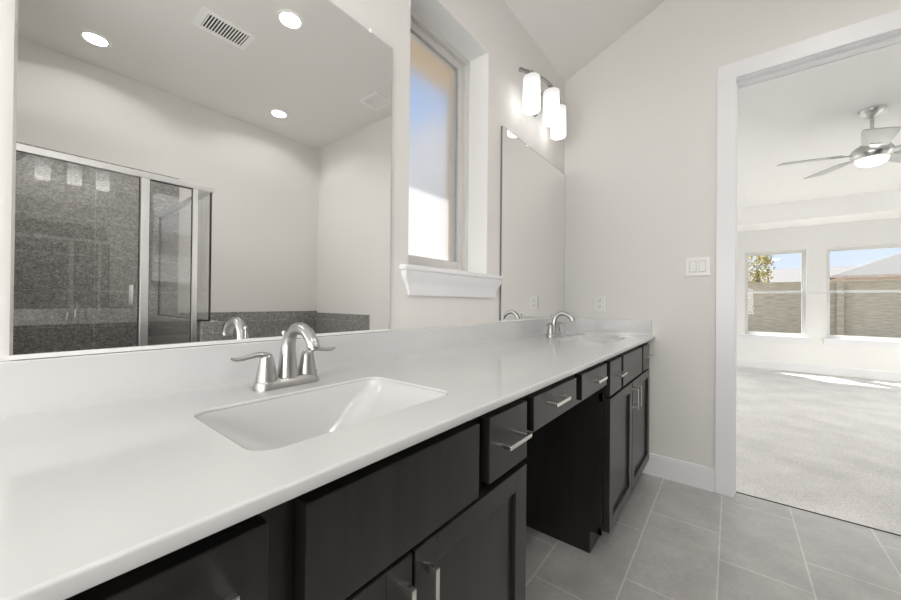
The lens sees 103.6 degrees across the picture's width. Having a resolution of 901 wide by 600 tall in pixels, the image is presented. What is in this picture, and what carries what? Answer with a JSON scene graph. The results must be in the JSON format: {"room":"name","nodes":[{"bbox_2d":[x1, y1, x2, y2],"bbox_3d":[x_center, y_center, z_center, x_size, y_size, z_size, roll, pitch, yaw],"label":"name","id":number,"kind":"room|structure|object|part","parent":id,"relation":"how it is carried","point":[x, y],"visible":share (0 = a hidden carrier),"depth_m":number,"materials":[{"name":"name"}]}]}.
{"room":"bathroom","nodes":[
{"label":"bathroom","id":0,"kind":"room"},
{"bbox_2d":[0,0,564,360],"bbox_3d":[-0.463,-0.575,1.193,0.200,3.400,4.282,0,0,38],"label":"wall","id":1,"kind":"structure","parent":0,"point":[492,23],"depth_m":1.46,"materials":[{"name":"white paint"}]},
{"bbox_2d":[9,0,391,359],"bbox_3d":[-0.499,-0.422,0.976,0.014,1.065,0.886,0,0,38],"label":"wall mirror","id":2,"kind":"object","parent":1,"relation":"attached to","point":[186,173],"visible":1,"depth_m":0.84,"materials":[{"name":"silver metal"}]},
{"bbox_2d":[0,318,564,418],"bbox_3d":[0.021,0.171,1.628,0.019,0.101,2.740,0,0,38],"label":"backsplash","id":3,"kind":"structure","parent":1,"relation":"attached to","point":[27,386],"depth_m":0.81,"materials":[{"name":"stone"}]},
{"bbox_2d":[408,8,469,271],"bbox_3d":[-0.105,-0.719,1.731,0.070,1.177,0.580,0,0,38],"label":"window","id":4,"kind":"structure","parent":1,"relation":"in","point":[439,73],"depth_m":1.78,"materials":[{"name":"clear glass"}]},
{"bbox_3d":[-0.106,-0.719,1.732,0.004,1.041,0.444,0,0,38],"label":"pane","id":5,"kind":"part","parent":4,"relation":"part of","materials":[{"name":"clear glass"}]},
{"bbox_2d":[408,0,488,273],"bbox_3d":[-0.031,-0.719,1.673,0.119,1.178,0.582,0,0,38],"label":"trim","id":6,"kind":"structure","parent":1,"relation":"attached to","point":[433,12],"depth_m":1.88,"materials":[{"name":"white paint"}]},
{"bbox_2d":[401,269,501,297],"bbox_3d":[0.043,-0.065,1.648,0.030,0.098,0.721,0,0,38],"label":"trim","id":7,"kind":"structure","parent":1,"relation":"attached to","point":[420,283],"depth_m":1.57,"materials":[{"name":"white paint"}]},
{"bbox_2d":[399,264,503,279],"bbox_3d":[0.046,-0.124,1.647,0.036,0.020,0.745,0,0,38],"label":"trim","id":8,"kind":"structure","parent":1,"relation":"attached to","point":[401,266],"depth_m":1.54,"materials":[{"name":"white paint"}]},
{"bbox_2d":[499,126,564,321],"bbox_3d":[0.575,-0.419,2.329,0.014,1.093,0.949,0,0,38],"label":"wall mirror","id":9,"kind":"object","parent":1,"relation":"attached to","point":[532,189],"visible":1,"depth_m":2.23,"materials":[{"name":"silver metal"}]},
{"bbox_2d":[519,67,565,139],"bbox_3d":[0.586,-1.207,2.203,0.183,0.245,0.536,0,0,38],"label":"vanity light","id":10,"kind":"object","parent":1,"relation":"attached to","point":[554,112],"visible":1,"depth_m":2.13,"materials":[{"name":"white glass"}]},
{"bbox_3d":[0.467,-1.184,2.040,0.098,0.195,0.098,0,0,38],"label":"lamp shade","id":11,"kind":"part","parent":10,"relation":"part of","materials":[{"name":"white glass"}]},
{"bbox_3d":[0.619,-1.182,2.176,0.098,0.195,0.098,0,0,38],"label":"lamp shade","id":12,"kind":"part","parent":10,"relation":"part of","materials":[{"name":"white glass"}]},
{"bbox_3d":[0.717,-1.180,2.356,0.098,0.195,0.098,0,0,38],"label":"lamp shade","id":13,"kind":"part","parent":10,"relation":"part of","materials":[{"name":"white glass"}]},
{"bbox_2d":[504,0,664,81],"bbox_3d":[0.959,-2.023,-0.050,3.601,0.691,4.272,0,0,38],"label":"ceiling","id":14,"kind":"structure","parent":0,"point":[570,33],"depth_m":2.30,"materials":[{"name":"white paint"}]},
{"bbox_2d":[525,473,900,599],"bbox_3d":[0.871,1.161,0.020,3.761,0.060,4.337,0,0,38],"label":"floor","id":15,"kind":"structure","parent":0,"point":[669,540],"depth_m":1.58,"materials":[{"name":"tile"}]},
{"bbox_2d":[65,398,531,599],"bbox_3d":[-0.297,0.676,0.739,0.621,0.896,0.922,0,0,38],"label":"vanity cabinet","id":16,"kind":"object","parent":15,"relation":"on","point":[442,516],"visible":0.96,"depth_m":0.55,"materials":[{"name":"brown wood"}]},
{"bbox_3d":[-0.292,0.327,0.324,0.028,0.146,0.232,0,0,38],"label":"drawer","id":17,"kind":"part","parent":16,"relation":"part of","materials":[{"name":"brown wood"}]},
{"bbox_3d":[-0.255,0.296,0.319,0.036,0.010,0.108,0,0,38],"label":"handle","id":18,"kind":"part","parent":16,"relation":"part of","materials":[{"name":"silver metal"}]},
{"bbox_2d":[0,318,655,599],"bbox_3d":[0.254,0.179,1.443,0.614,0.115,2.740,0,0,38],"label":"countertop","id":19,"kind":"structure","parent":16,"relation":"on","point":[109,469],"depth_m":0.56,"materials":[{"name":"stone"}]},
{"bbox_2d":[230,322,334,390],"bbox_3d":[-0.400,0.131,0.877,0.190,0.156,0.188,1,0,-7],"label":"faucet","id":20,"kind":"object","parent":19,"relation":"on","point":[288,374],"visible":1,"depth_m":0.85,"materials":[{"name":"silver metal"}]},
{"bbox_3d":[-0.456,0.133,0.814,0.025,0.025,0.091,0,0,38],"label":"lever","id":21,"kind":"part","parent":20,"relation":"part of","materials":[{"name":"silver metal"}]},
{"bbox_3d":[-0.435,0.157,0.840,0.049,0.065,0.049,0,0,38],"label":"handle","id":22,"kind":"part","parent":20,"relation":"part of","materials":[{"name":"silver metal"}]},
{"bbox_3d":[-0.404,0.198,0.879,0.058,0.022,0.160,0,0,38],"label":"plate","id":23,"kind":"part","parent":20,"relation":"part of","materials":[{"name":"silver metal"}]},
{"bbox_3d":[-0.362,0.123,0.847,0.156,0.139,0.051,0,0,38],"label":"spout","id":24,"kind":"part","parent":20,"relation":"part of","materials":[{"name":"silver metal"}]},
{"bbox_3d":[-0.372,0.158,0.919,0.049,0.065,0.049,0,0,38],"label":"handle","id":25,"kind":"part","parent":20,"relation":"part of","materials":[{"name":"silver metal"}]},
{"bbox_3d":[-0.351,0.135,0.946,0.025,0.025,0.091,0,0,38],"label":"lever","id":26,"kind":"part","parent":20,"relation":"part of","materials":[{"name":"silver metal"}]},
{"bbox_2d":[196,379,446,450],"bbox_3d":[-0.237,0.289,0.732,0.322,0.148,0.474,0,0,38],"label":"sink basin","id":27,"kind":"object","parent":19,"relation":"in","point":[276,423],"visible":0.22,"depth_m":0.82,"materials":[{"name":"grey ceramic"}]},
{"bbox_2d":[546,311,574,336],"bbox_3d":[0.653,0.148,2.222,0.190,0.156,0.188,1,0,-7],"label":"faucet","id":28,"kind":"object","parent":19,"relation":"on","point":[553,330],"visible":1,"depth_m":2.18,"materials":[{"name":"silver metal"}]},
{"bbox_3d":[0.618,0.174,2.184,0.049,0.065,0.049,0,0,38],"label":"handle","id":29,"kind":"part","parent":28,"relation":"part of","materials":[{"name":"silver metal"}]},
{"bbox_3d":[0.650,0.215,2.224,0.058,0.022,0.160,0,0,38],"label":"plate","id":30,"kind":"part","parent":28,"relation":"part of","materials":[{"name":"silver metal"}]},
{"bbox_2d":[520,362,607,432],"bbox_3d":[0.237,0.309,1.408,0.617,0.144,0.779,0,0,38],"label":"drawer unit","id":31,"kind":"object","parent":19,"relation":"attached to","point":[544,405],"visible":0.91,"depth_m":1.10,"materials":[{"name":"brown wood"}]},
{"bbox_3d":[0.317,0.310,1.092,0.028,0.092,0.333,0,0,38],"label":"drawer","id":32,"kind":"part","parent":31,"relation":"part of","materials":[{"name":"brown wood"}]},
{"bbox_3d":[0.319,0.296,1.043,0.036,0.010,0.108,0,0,38],"label":"handle","id":33,"kind":"part","parent":31,"relation":"part of","materials":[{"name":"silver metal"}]},
{"bbox_3d":[0.556,0.314,1.393,0.028,0.092,0.320,0,0,38],"label":"drawer","id":34,"kind":"part","parent":31,"relation":"part of","materials":[{"name":"brown wood"}]},
{"bbox_3d":[0.569,0.304,1.358,0.036,0.010,0.108,0,0,38],"label":"handle","id":35,"kind":"part","parent":31,"relation":"part of","materials":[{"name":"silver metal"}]},
{"bbox_2d":[562,336,623,342],"bbox_3d":[0.833,0.307,2.081,0.322,0.148,0.474,0,0,38],"label":"sink basin","id":36,"kind":"object","parent":19,"relation":"in","point":[592,339],"visible":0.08,"depth_m":2.25,"materials":[{"name":"grey ceramic"}]},
{"bbox_3d":[-0.222,0.713,0.414,0.028,0.590,0.467,0,0,38],"label":"door","id":37,"kind":"part","parent":16,"relation":"part of","materials":[{"name":"brown wood"}]},
{"bbox_3d":[-0.070,0.499,0.554,0.036,0.108,0.010,0,0,38],"label":"handle","id":38,"kind":"part","parent":16,"relation":"part of","materials":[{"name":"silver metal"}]},
{"bbox_3d":[-0.035,0.500,0.598,0.036,0.108,0.010,0,0,38],"label":"handle","id":39,"kind":"part","parent":16,"relation":"part of","materials":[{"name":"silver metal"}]},
{"bbox_3d":[0.056,0.718,0.765,0.028,0.590,0.414,0,0,38],"label":"door","id":40,"kind":"part","parent":16,"relation":"part of","materials":[{"name":"brown wood"}]},
{"bbox_3d":[0.055,0.718,0.765,0.007,0.498,0.306,0,0,38],"label":"door panel","id":41,"kind":"part","parent":16,"relation":"part of","materials":[{"name":"brown wood"}]},
{"bbox_3d":[0.132,0.334,0.858,0.028,0.146,0.181,0,0,38],"label":"drawer","id":42,"kind":"part","parent":16,"relation":"part of","materials":[{"name":"brown wood"}]},
{"bbox_3d":[0.152,0.329,0.833,0.036,0.010,0.108,0,0,38],"label":"handle","id":43,"kind":"part","parent":16,"relation":"part of","materials":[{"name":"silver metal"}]},
{"bbox_2d":[520,343,654,552],"bbox_3d":[0.791,0.694,2.111,0.621,0.896,1.014,0,0,38],"label":"vanity cabinet","id":44,"kind":"object","parent":15,"relation":"on","point":[584,464],"visible":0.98,"depth_m":1.68,"materials":[{"name":"brown wood"}]},
{"bbox_3d":[0.752,0.348,1.641,0.028,0.151,0.203,0,0,38],"label":"drawer","id":45,"kind":"part","parent":44,"relation":"part of","materials":[{"name":"brown wood"}]},
{"bbox_3d":[0.825,0.732,1.735,0.028,0.587,0.442,0,0,38],"label":"door","id":46,"kind":"part","parent":44,"relation":"part of","materials":[{"name":"brown wood"}]},
{"bbox_3d":[0.824,0.732,1.735,0.007,0.495,0.334,0,0,38],"label":"door panel","id":47,"kind":"part","parent":44,"relation":"part of","materials":[{"name":"brown wood"}]},
{"bbox_3d":[0.781,0.339,1.625,0.036,0.010,0.108,0,0,38],"label":"handle","id":48,"kind":"part","parent":44,"relation":"part of","materials":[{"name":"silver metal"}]},
{"bbox_3d":[0.968,0.519,1.863,0.036,0.108,0.010,0,0,38],"label":"handle","id":49,"kind":"part","parent":44,"relation":"part of","materials":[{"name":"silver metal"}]},
{"bbox_3d":[1.020,0.520,1.929,0.036,0.108,0.010,0,0,38],"label":"handle","id":50,"kind":"part","parent":44,"relation":"part of","materials":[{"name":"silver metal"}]},
{"bbox_3d":[1.125,0.736,2.112,0.028,0.587,0.502,0,0,38],"label":"door","id":51,"kind":"part","parent":44,"relation":"part of","materials":[{"name":"brown wood"}]},
{"bbox_3d":[1.124,0.736,2.113,0.007,0.495,0.394,0,0,38],"label":"door panel","id":52,"kind":"part","parent":44,"relation":"part of","materials":[{"name":"brown wood"}]},
{"bbox_3d":[1.214,0.356,2.222,0.028,0.151,0.203,0,0,38],"label":"drawer","id":53,"kind":"part","parent":44,"relation":"part of","materials":[{"name":"brown wood"}]},
{"bbox_2d":[564,0,900,467],"bbox_3d":[2.302,-0.547,1.652,3.561,3.400,0.115,0,0,38],"label":"wall","id":54,"kind":"structure","parent":0,"point":[641,137],"depth_m":2.29,"materials":[{"name":"white paint"}]},
{"bbox_2d":[595,295,604,311],"bbox_3d":[1.071,0.026,2.543,0.072,0.116,0.009,0,0,38],"label":"wall outlet","id":55,"kind":"object","parent":54,"relation":"attached to","point":[599,299],"visible":1,"depth_m":2.54,"materials":[{"name":"white plastic"}]},
{"bbox_2d":[642,453,714,492],"bbox_3d":[1.418,1.079,2.250,0.418,0.138,0.015,0,0,38],"label":"baseboard","id":56,"kind":"structure","parent":54,"relation":"attached to","point":[687,473],"depth_m":2.22,"materials":[{"name":"white paint"}]},
{"bbox_2d":[685,256,709,275],"bbox_3d":[1.523,-0.207,2.185,0.128,0.116,0.012,0,0,38],"label":"light switch","id":57,"kind":"object","parent":54,"relation":"attached to","point":[694,266],"visible":1,"depth_m":2.19,"materials":[{"name":"white plastic"}]},
{"bbox_2d":[715,9,900,497],"bbox_3d":[2.037,-0.119,1.857,1.032,2.541,0.151,0,0,38],"label":"trim","id":58,"kind":"structure","parent":54,"relation":"attached to","point":[727,75],"depth_m":2.08,"materials":[{"name":"white paint"}]},
{"bbox_2d":[736,492,900,535],"bbox_3d":[2.045,1.150,1.853,0.870,0.004,0.006,0,0,38],"label":"trim","id":59,"kind":"structure","parent":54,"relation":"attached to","point":[736,492],"depth_m":1.89,"materials":[{"name":"grey metal"}]},
{"bbox_2d":[737,30,900,87],"bbox_3d":[2.037,-0.081,1.857,0.896,2.465,0.118,0,0,38],"label":"trim","id":60,"kind":"structure","parent":54,"relation":"attached to","point":[898,32],"depth_m":1.89,"materials":[{"name":"white paint"}]},
{"bbox_2d":[736,366,900,534],"bbox_3d":[3.860,1.209,4.069,7.400,0.064,5.723,0,0,38],"label":"floor","id":61,"kind":"structure","parent":0,"point":[829,445],"depth_m":2.86,"materials":[{"name":"beige carpet"}]},
{"bbox_2d":[737,42,900,231],"bbox_3d":[3.848,-1.540,4.037,7.000,0.560,5.523,0,0,38],"label":"ceiling","id":62,"kind":"structure","parent":0,"point":[810,113],"depth_m":3.52,"materials":[{"name":"white paint"}]},
{"bbox_2d":[777,105,900,178],"bbox_3d":[3.409,-1.321,2.878,1.118,0.458,1.106,0,0,38],"label":"ceiling fan","id":63,"kind":"object","parent":62,"relation":"hanging from","point":[876,148],"visible":1,"depth_m":2.83,"materials":[{"name":"silver metal"}]},
{"bbox_3d":[3.094,-1.202,3.061,0.380,0.044,0.181,0,0,27],"label":"fan blade","id":64,"kind":"part","parent":63,"relation":"part of","materials":[{"name":"grey"}]},
{"bbox_3d":[3.493,-1.197,3.261,0.181,0.044,0.380,0,0,9],"label":"fan blade","id":65,"kind":"part","parent":63,"relation":"part of","materials":[{"name":"grey"}]},
{"bbox_3d":[3.430,-1.120,2.886,0.184,0.056,0.184,0,0,38],"label":"lamp shade","id":66,"kind":"part","parent":63,"relation":"part of","materials":[{"name":"white glass"}]},
{"bbox_3d":[3.160,-1.204,2.619,0.380,0.044,0.181,1,0,-45],"label":"fan blade","id":67,"kind":"part","parent":63,"relation":"part of","materials":[{"name":"grey"}]},
{"bbox_3d":[3.807,-1.196,2.943,0.380,0.044,0.181,1,0,-9],"label":"fan blade","id":68,"kind":"part","parent":63,"relation":"part of","materials":[{"name":"grey"}]},
{"bbox_2d":[737,218,900,371],"bbox_3d":[5.602,-0.292,6.257,7.000,3.000,0.160,0,0,38],"label":"wall","id":69,"kind":"structure","parent":0,"point":[815,239],"depth_m":5.83,"materials":[{"name":"white paint"}]},
{"bbox_2d":[744,250,805,336],"bbox_3d":[5.669,-0.111,6.214,0.790,1.470,0.070,0,0,38],"label":"window","id":70,"kind":"structure","parent":69,"relation":"in","point":[803,252],"depth_m":6.10,"materials":[{"name":"white plastic"}]},
{"bbox_3d":[5.681,-0.470,6.226,0.746,0.708,0.028,0,0,38],"label":"sash","id":71,"kind":"part","parent":70,"relation":"part of","materials":[{"name":"clear glass"}]},
{"bbox_3d":[5.656,0.223,6.199,0.746,0.758,0.028,0,0,38],"label":"sash","id":72,"kind":"part","parent":70,"relation":"part of","materials":[{"name":"clear glass"}]},
{"bbox_2d":[742,336,808,342],"bbox_3d":[5.602,0.675,6.134,0.850,0.065,0.014,0,0,38],"label":"trim","id":73,"kind":"structure","parent":69,"relation":"attached to","point":[743,337],"depth_m":6.11,"materials":[{"name":"white paint"}]},
{"bbox_2d":[741,334,810,338],"bbox_3d":[5.614,0.631,6.149,0.890,0.024,0.085,0,0,38],"label":"trim","id":74,"kind":"structure","parent":69,"relation":"attached to","point":[741,334],"depth_m":6.11,"materials":[{"name":"white paint"}]},
{"bbox_2d":[737,359,900,380],"bbox_3d":[5.535,1.138,6.181,7.000,0.138,0.015,0,0,38],"label":"baseboard","id":75,"kind":"structure","parent":69,"relation":"attached to","point":[828,370],"depth_m":5.76,"materials":[{"name":"white paint"}]},
{"bbox_2d":[822,338,900,343],"bbox_3d":[6.478,0.635,5.464,1.055,0.024,0.085,0,0,38],"label":"trim","id":76,"kind":"structure","parent":69,"relation":"attached to","point":[822,338],"depth_m":5.49,"materials":[{"name":"white paint"}]},
{"bbox_2d":[823,340,900,347],"bbox_3d":[6.466,0.679,5.449,1.015,0.065,0.014,0,0,38],"label":"trim","id":77,"kind":"structure","parent":69,"relation":"attached to","point":[875,344],"depth_m":5.50,"materials":[{"name":"white paint"}]},
{"bbox_2d":[826,244,900,341],"bbox_3d":[6.533,-0.107,5.529,0.955,1.470,0.070,0,0,38],"label":"window","id":78,"kind":"structure","parent":69,"relation":"in","point":[828,250],"depth_m":5.65,"materials":[{"name":"white plastic"}]},
{"bbox_3d":[6.545,-0.466,5.541,0.911,0.708,0.028,0,0,38],"label":"sash","id":79,"kind":"part","parent":78,"relation":"part of","materials":[{"name":"clear glass"}]},
{"bbox_3d":[6.520,0.227,5.514,0.911,0.758,0.028,0,0,38],"label":"sash","id":80,"kind":"part","parent":78,"relation":"part of","materials":[{"name":"clear glass"}]},
{"label":"outside","id":81,"kind":"structure","parent":0,"visible":0},
{"bbox_3d":[12.414,1.647,15.661,100.000,0.150,80.000,0,0,38],"label":"ground","id":82,"kind":"structure","parent":81,"visible":0},
{"bbox_2d":[748,255,774,282],"bbox_3d":[11.364,-0.326,13.324,1.290,3.758,1.282,0,0,38],"label":"tree","id":83,"kind":"object","parent":82,"relation":"on","point":[757,277],"visible":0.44,"depth_m":13.05,"materials":[{"name":"green plant"}]},
{"bbox_2d":[748,266,857,283],"bbox_3d":[30.609,-0.419,28.049,15.900,4.450,11.020,0,0,38],"label":"house","id":84,"kind":"structure","parent":82,"relation":"on","point":[789,274],"depth_m":27.95,"materials":[{"name":"white paint"}]},
{"bbox_2d":[748,280,900,337],"bbox_3d":[9.865,0.500,10.027,13.000,2.035,0.180,0,0,38],"label":"fence","id":85,"kind":"object","parent":82,"relation":"on","point":[851,314],"visible":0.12,"depth_m":9.49,"materials":[{"name":"brown wood"}]},
{"bbox_3d":[9.889,-0.497,10.052,13.000,0.040,0.130,0,0,38],"label":"cap rail","id":86,"kind":"part","parent":85,"relation":"part of","materials":[{"name":"brown wood"}]},
{"bbox_3d":[10.451,0.526,9.510,0.140,1.990,0.100,0,0,38],"label":"fence post","id":87,"kind":"part","parent":85,"relation":"part of","materials":[{"name":"brown wood"}]},
{"bbox_2d":[830,253,900,282],"bbox_3d":[24.610,-0.738,16.218,11.600,4.850,11.020,0,0,38],"label":"house","id":88,"kind":"structure","parent":82,"relation":"on","point":[888,268],"depth_m":15.26,"materials":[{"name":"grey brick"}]}
]}

